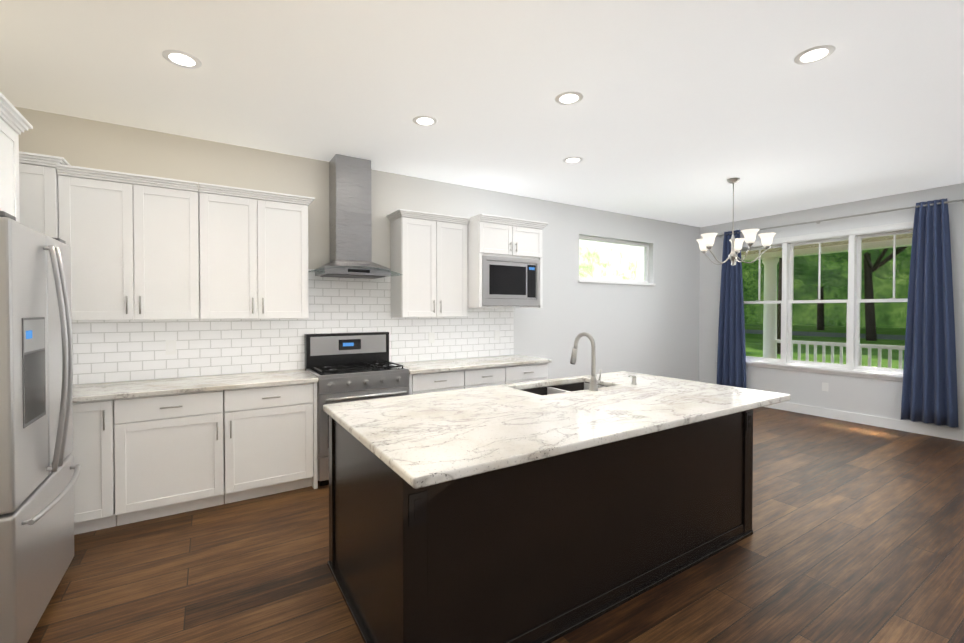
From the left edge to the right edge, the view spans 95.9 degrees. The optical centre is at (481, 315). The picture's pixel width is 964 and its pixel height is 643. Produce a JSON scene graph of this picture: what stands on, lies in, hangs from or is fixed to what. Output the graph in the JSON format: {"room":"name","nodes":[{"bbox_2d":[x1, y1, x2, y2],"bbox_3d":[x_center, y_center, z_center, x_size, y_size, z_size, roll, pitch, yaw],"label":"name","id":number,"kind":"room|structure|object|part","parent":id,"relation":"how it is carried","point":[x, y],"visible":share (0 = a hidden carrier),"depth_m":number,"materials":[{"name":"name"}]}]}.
{"room":"kitchen","nodes":[
{"label":"kitchen","id":0,"kind":"room"},
{"bbox_2d":[14,106,699,384],"bbox_3d":[0.055,-0.044,5.255,8.950,2.900,0.150,0,1,-32],"label":"wall","id":1,"kind":"structure","parent":0,"point":[649,329],"depth_m":5.59,"materials":[{"name":"paint"}]},
{"bbox_2d":[19,155,78,320],"bbox_3d":[-3.175,-0.495,2.912,0.682,1.061,0.332,0,1,-32],"label":"upper cabinet","id":2,"kind":"object","parent":1,"relation":"attached to","point":[44,184],"depth_m":2.89,"materials":[{"name":"white wood"}]},
{"bbox_2d":[71,167,210,320],"bbox_3d":[-2.603,-0.477,3.274,0.924,1.016,0.332,0,1,-32],"label":"upper cabinet","id":3,"kind":"object","parent":1,"relation":"attached to","point":[144,247],"depth_m":3.16,"materials":[{"name":"white wood"}]},
{"bbox_2d":[211,187,310,318],"bbox_3d":[-1.957,-0.483,3.689,0.861,1.016,0.320,0,1,-32],"label":"upper cabinet","id":4,"kind":"object","parent":1,"relation":"attached to","point":[259,243],"depth_m":3.58,"materials":[{"name":"white wood"}]},
{"bbox_2d":[72,269,513,384],"bbox_3d":[-1.584,0.031,4.127,4.668,0.942,0.008,0,1,-32],"label":"wall tile","id":5,"kind":"structure","parent":1,"relation":"attached to","point":[107,351],"depth_m":3.94,"materials":[{"name":"white tile"}]},
{"bbox_2d":[165,340,176,354],"bbox_3d":[-2.524,0.258,3.527,0.072,0.116,0.006,0,1,-32],"label":"outlet","id":6,"kind":"object","parent":5,"relation":"attached to","point":[170,347],"depth_m":3.52,"materials":[{"name":"white plastic"}]},
{"bbox_2d":[308,154,399,278],"bbox_3d":[-1.201,-0.922,4.069,0.823,1.110,0.475,0,1,-32],"label":"range hood","id":7,"kind":"object","parent":1,"relation":"attached to","point":[350,221],"visible":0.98,"depth_m":4.04,"materials":[{"name":"silver metal"}]},
{"bbox_2d":[386,209,469,317],"bbox_3d":[-0.558,-0.509,4.546,0.788,1.047,0.365,0,1,-32],"label":"upper cabinet","id":8,"kind":"object","parent":1,"relation":"attached to","point":[429,258],"visible":1,"depth_m":4.42,"materials":[{"name":"white wood"}]},
{"bbox_2d":[468,214,547,307],"bbox_3d":[0.215,-0.568,4.903,0.888,0.955,0.585,0,1,-32],"label":"upper cabinet","id":9,"kind":"object","parent":1,"relation":"attached to","point":[505,264],"visible":0.96,"depth_m":4.63,"materials":[{"name":"white painted wood"},{"name":"brushed nickel"}]},
{"bbox_2d":[482,255,539,305],"bbox_3d":[0.193,-0.370,4.899,0.769,0.516,0.514,0,1,-32],"label":"microwave","id":10,"kind":"object","parent":9,"relation":"in","point":[507,280],"depth_m":4.67,"materials":[{"name":"grey metal"}]},
{"bbox_2d":[578,235,655,285],"bbox_3d":[1.982,-0.799,6.437,1.640,0.660,0.165,0,1,-32],"label":"window","id":11,"kind":"structure","parent":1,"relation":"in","point":[632,282],"depth_m":6.53,"materials":[{"name":"white glass"}]},
{"bbox_3d":[1.953,-0.815,6.482,1.510,0.540,0.003,0,1,-32],"label":"glass","id":12,"kind":"part","parent":11,"relation":"part of","materials":[{"name":"glass"}]},
{"bbox_2d":[0,0,963,226],"bbox_3d":[2.125,-1.503,1.961,8.950,0.100,7.900,0,1,-32],"label":"ceiling","id":13,"kind":"structure","parent":0,"point":[681,111],"depth_m":2.80,"materials":[{"name":"paint"}]},
{"bbox_2d":[162,50,201,68],"bbox_3d":[-1.706,-1.457,2.474,0.188,0.004,0.188,0,1,-32],"label":"recessed light","id":14,"kind":"object","parent":13,"relation":"in","point":[185,59],"visible":1,"depth_m":2.47,"materials":[{"name":"white plastic"}]},
{"bbox_2d":[412,116,437,126],"bbox_3d":[-0.430,-1.467,3.281,0.188,0.004,0.188,0,1,-32],"label":"recessed light","id":15,"kind":"object","parent":13,"relation":"in","point":[426,121],"visible":1,"depth_m":3.28,"materials":[{"name":"white plastic"}]},
{"bbox_2d":[555,91,582,104],"bbox_3d":[0.585,-1.463,2.928,0.188,0.004,0.188,0,1,-32],"label":"recessed light","id":16,"kind":"object","parent":13,"relation":"in","point":[570,98],"visible":1,"depth_m":2.92,"materials":[{"name":"white plastic"}]},
{"bbox_2d":[563,157,582,163],"bbox_3d":[0.865,-1.478,4.134,0.188,0.004,0.188,0,1,-32],"label":"recessed light","id":17,"kind":"object","parent":13,"relation":"in","point":[570,160],"visible":1,"depth_m":4.13,"materials":[{"name":"white plastic"}]},
{"bbox_2d":[696,177,775,265],"bbox_3d":[2.724,-1.016,4.767,0.772,0.945,0.749,0,1,-32],"label":"chandelier","id":18,"kind":"object","parent":13,"relation":"hanging from","point":[706,242],"visible":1,"depth_m":4.67,"materials":[{"name":"white glass"}]},
{"bbox_2d":[794,45,835,64],"bbox_3d":[1.858,-1.456,2.431,0.188,0.004,0.188,0,1,-32],"label":"recessed light","id":19,"kind":"object","parent":13,"relation":"in","point":[811,55],"visible":1,"depth_m":2.42,"materials":[{"name":"white plastic"}]},
{"bbox_2d":[27,407,963,642],"bbox_3d":[2.125,1.497,1.999,8.950,0.100,7.900,0,1,-32],"label":"floor","id":20,"kind":"structure","parent":0,"point":[857,536],"depth_m":2.47,"materials":[{"name":"brown wood"}]},
{"bbox_2d":[0,211,80,642],"bbox_3d":[-2.393,0.517,1.912,0.872,1.862,0.910,0,1,-32],"label":"refrigerator","id":21,"kind":"object","parent":20,"relation":"on","point":[38,477],"visible":1,"depth_m":1.91,"materials":[{"name":"grey metal"}]},
{"bbox_2d":[70,401,129,534],"bbox_3d":[-2.973,0.993,2.905,0.997,0.885,0.588,0,1,-32],"label":"base cabinet","id":22,"kind":"object","parent":20,"relation":"on","point":[101,438],"depth_m":2.86,"materials":[{"name":"white wood"}]},
{"bbox_2d":[126,389,237,522],"bbox_3d":[-2.338,0.988,3.306,0.760,0.885,0.588,0,1,-32],"label":"base cabinet","id":23,"kind":"object","parent":20,"relation":"on","point":[143,450],"depth_m":3.10,"materials":[{"name":"white wood"}]},
{"bbox_2d":[72,369,317,404],"bbox_3d":[-2.444,0.530,3.216,2.230,0.033,0.620,0,1,-32],"label":"countertop","id":24,"kind":"structure","parent":23,"relation":"on","point":[115,391],"depth_m":3.24,"materials":[{"name":"white stone"}]},
{"bbox_2d":[238,381,317,500],"bbox_3d":[-1.818,0.984,3.635,0.726,0.885,0.588,0,1,-32],"label":"base cabinet","id":25,"kind":"object","parent":20,"relation":"on","point":[278,447],"depth_m":3.43,"materials":[{"name":"white wood"}]},
{"bbox_2d":[304,332,408,486],"bbox_3d":[-1.148,0.796,4.006,0.794,1.250,0.670,0,1,-32],"label":"range","id":26,"kind":"object","parent":20,"relation":"on","point":[349,367],"visible":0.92,"depth_m":3.90,"materials":[{"name":"silver metal"}]},
{"bbox_2d":[408,371,472,394],"bbox_3d":[-0.553,0.974,4.433,0.655,0.885,0.588,0,1,-32],"label":"base cabinet","id":27,"kind":"object","parent":20,"relation":"on","point":[441,375],"depth_m":4.17,"materials":[{"name":"white wood"}]},
{"bbox_2d":[393,355,551,374],"bbox_3d":[-0.102,0.511,4.696,1.709,0.033,0.620,0,1,-32],"label":"countertop","id":28,"kind":"structure","parent":27,"relation":"on","point":[423,368],"depth_m":4.52,"materials":[{"name":"white stone"}]},
{"bbox_2d":[473,367,512,387],"bbox_3d":[-0.118,0.970,4.708,0.626,0.885,0.588,0,1,-32],"label":"base cabinet","id":29,"kind":"object","parent":20,"relation":"on","point":[484,376],"depth_m":4.50,"materials":[{"name":"white wood"}]},
{"bbox_2d":[513,363,547,382],"bbox_3d":[0.317,0.967,4.983,0.656,0.885,0.588,0,1,-32],"label":"base cabinet","id":30,"kind":"object","parent":20,"relation":"on","point":[531,371],"depth_m":4.77,"materials":[{"name":"white wood"}]},
{"bbox_2d":[326,412,752,642],"bbox_3d":[0.446,0.999,2.693,2.464,0.878,1.162,0,1,-32],"label":"kitchen island","id":31,"kind":"object","parent":20,"relation":"on","point":[546,511],"depth_m":1.99,"materials":[{"name":"espresso wood"},{"name":"marble"}]},
{"bbox_2d":[323,372,790,491],"bbox_3d":[0.546,0.540,2.708,2.668,0.040,1.336,0,1,-32],"label":"island countertop","id":32,"kind":"structure","parent":31,"relation":"on","point":[433,439],"depth_m":2.22,"materials":[{"name":"white stone"}]},
{"bbox_2d":[527,380,586,391],"bbox_3d":[0.618,0.648,3.212,0.786,0.213,0.406,0,1,-32],"label":"sink","id":33,"kind":"object","parent":32,"relation":"in","point":[574,383],"depth_m":3.42,"materials":[{"name":"silver metal"}]},
{"bbox_2d":[570,332,602,391],"bbox_3d":[0.738,0.315,3.094,0.109,0.400,0.256,0,1,-32],"label":"faucet","id":34,"kind":"object","parent":32,"relation":"on","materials":[{"name":"silver metal"}]},
{"bbox_2d":[628,375,636,384],"bbox_3d":[1.131,0.480,3.268,0.044,0.065,0.074,0,1,-32],"label":"soap dispenser","id":35,"kind":"object","parent":32,"relation":"on","point":[633,377],"depth_m":3.24,"materials":[{"name":"silver metal"}]},
{"bbox_2d":[699,183,963,429],"bbox_3d":[5.885,-0.032,4.266,0.150,2.900,7.750,0,1,-32],"label":"wall","id":36,"kind":"structure","parent":0,"point":[872,396],"depth_m":5.87,"materials":[{"name":"paint"}]},
{"bbox_2d":[822,382,827,390],"bbox_3d":[4.718,0.979,5.979,0.006,0.115,0.070,0,1,-32],"label":"outlet","id":37,"kind":"object","parent":36,"relation":"attached to","point":[824,386],"visible":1,"depth_m":5.98,"materials":[{"name":"white plastic"}]},
{"bbox_2d":[741,221,913,380],"bbox_3d":[4.699,-0.176,6.088,0.204,1.932,2.500,0,1,-32],"label":"triple window","id":38,"kind":"structure","parent":36,"relation":"in","point":[852,366],"depth_m":5.86,"materials":[{"name":"white wood"}]},
{"bbox_2d":[716,198,963,427],"bbox_3d":[4.613,-0.051,5.988,0.160,2.575,2.960,0,1,-32],"label":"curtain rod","id":39,"kind":"object","parent":36,"relation":"attached to","point":[929,389],"visible":0.9,"depth_m":5.08,"materials":[{"name":"blue fabric"}]},
{"bbox_2d":[716,229,745,387],"bbox_3d":[3.978,-0.063,6.929,0.089,2.575,0.490,0,1,-32],"label":"curtain","id":40,"kind":"object","parent":39,"relation":"hanging from","point":[731,355],"depth_m":6.92,"materials":[{"name":"blue fabric"}]},
{"bbox_2d":[901,198,958,427],"bbox_3d":[5.178,-0.039,5.026,0.088,2.575,0.467,0,1,-32],"label":"curtain","id":41,"kind":"object","parent":39,"relation":"hanging from","point":[929,386],"depth_m":5.02,"materials":[{"name":"blue fabric"}]},
{"bbox_2d":[763,402,963,440],"bbox_3d":[4.624,1.332,6.121,0.017,0.125,3.221,0,1,-32],"label":"baseboard","id":42,"kind":"structure","parent":36,"relation":"attached to","point":[929,430],"depth_m":5.51,"materials":[{"name":"white wood"}]},
{"label":"outside","id":43,"kind":"structure","parent":0,"visible":0},
{"bbox_2d":[745,324,905,368],"bbox_3d":[19.968,1.713,24.395,120.000,0.200,140.000,0,1,-32],"label":"ground","id":44,"kind":"structure","parent":43,"point":[752,340],"depth_m":24.37,"materials":[{"name":"green plant"}]},
{"bbox_2d":[745,329,904,339],"bbox_3d":[29.690,1.526,30.536,7.000,0.020,140.000,0,1,-32],"label":"road","id":45,"kind":"structure","parent":44,"relation":"on","point":[879,336],"depth_m":34.05,"materials":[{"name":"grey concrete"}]},
{"bbox_2d":[742,246,911,353],"bbox_3d":[23.315,-6.925,35.285,47.023,16.835,56.470,0,1,-32],"label":"trees","id":46,"kind":"object","parent":44,"relation":"on","point":[806,273],"depth_m":27.91,"materials":[{"name":"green plant"}]},
{"bbox_3d":[7.334,1.695,4.168,2.168,0.350,11.300,0,1,-32],"label":"porch floor","id":47,"kind":"structure","parent":44,"relation":"on","visible":0},
{"bbox_2d":[762,257,778,357],"bbox_3d":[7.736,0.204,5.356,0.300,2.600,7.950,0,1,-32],"label":"porch column","id":48,"kind":"structure","parent":47,"relation":"on","point":[770,338],"depth_m":8.50,"materials":[{"name":"white"}]},
{"bbox_2d":[741,233,912,260],"bbox_3d":[7.397,-1.181,4.172,2.318,0.200,11.300,0,1,-32],"label":"porch ceiling","id":49,"kind":"structure","parent":48,"relation":"on","point":[833,247],"depth_m":7.55,"materials":[{"name":"beige"}]},
{"bbox_2d":[776,339,904,368],"bbox_3d":[7.736,0.954,5.365,0.070,0.900,7.410,0,1,-32],"label":"porch railing","id":50,"kind":"object","parent":48,"relation":"attached to","point":[868,346],"depth_m":7.61,"materials":[{"name":"white wood"}]},
{"bbox_3d":[-1.555,0.028,-0.434,0.150,2.900,7.750,0,1,-32],"label":"wall","id":51,"kind":"structure","parent":0,"visible":0},
{"bbox_2d":[0,92,32,222],"bbox_3d":[-2.508,-0.751,1.823,0.651,0.600,1.030,0,1,-32],"label":"upper cabinet","id":52,"kind":"object","parent":51,"relation":"attached to","point":[14,123],"visible":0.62,"depth_m":2.26,"materials":[{"name":"white wood"}]},
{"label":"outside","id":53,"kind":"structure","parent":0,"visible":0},
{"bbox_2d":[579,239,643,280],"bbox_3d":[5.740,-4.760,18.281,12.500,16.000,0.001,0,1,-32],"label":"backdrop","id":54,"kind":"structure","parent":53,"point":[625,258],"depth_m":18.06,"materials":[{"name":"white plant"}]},
{"bbox_2d":[742,268,908,327],"bbox_3d":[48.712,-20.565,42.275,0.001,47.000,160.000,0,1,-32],"label":"trees","id":55,"kind":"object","parent":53,"point":[752,315],"depth_m":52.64,"materials":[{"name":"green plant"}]}
]}

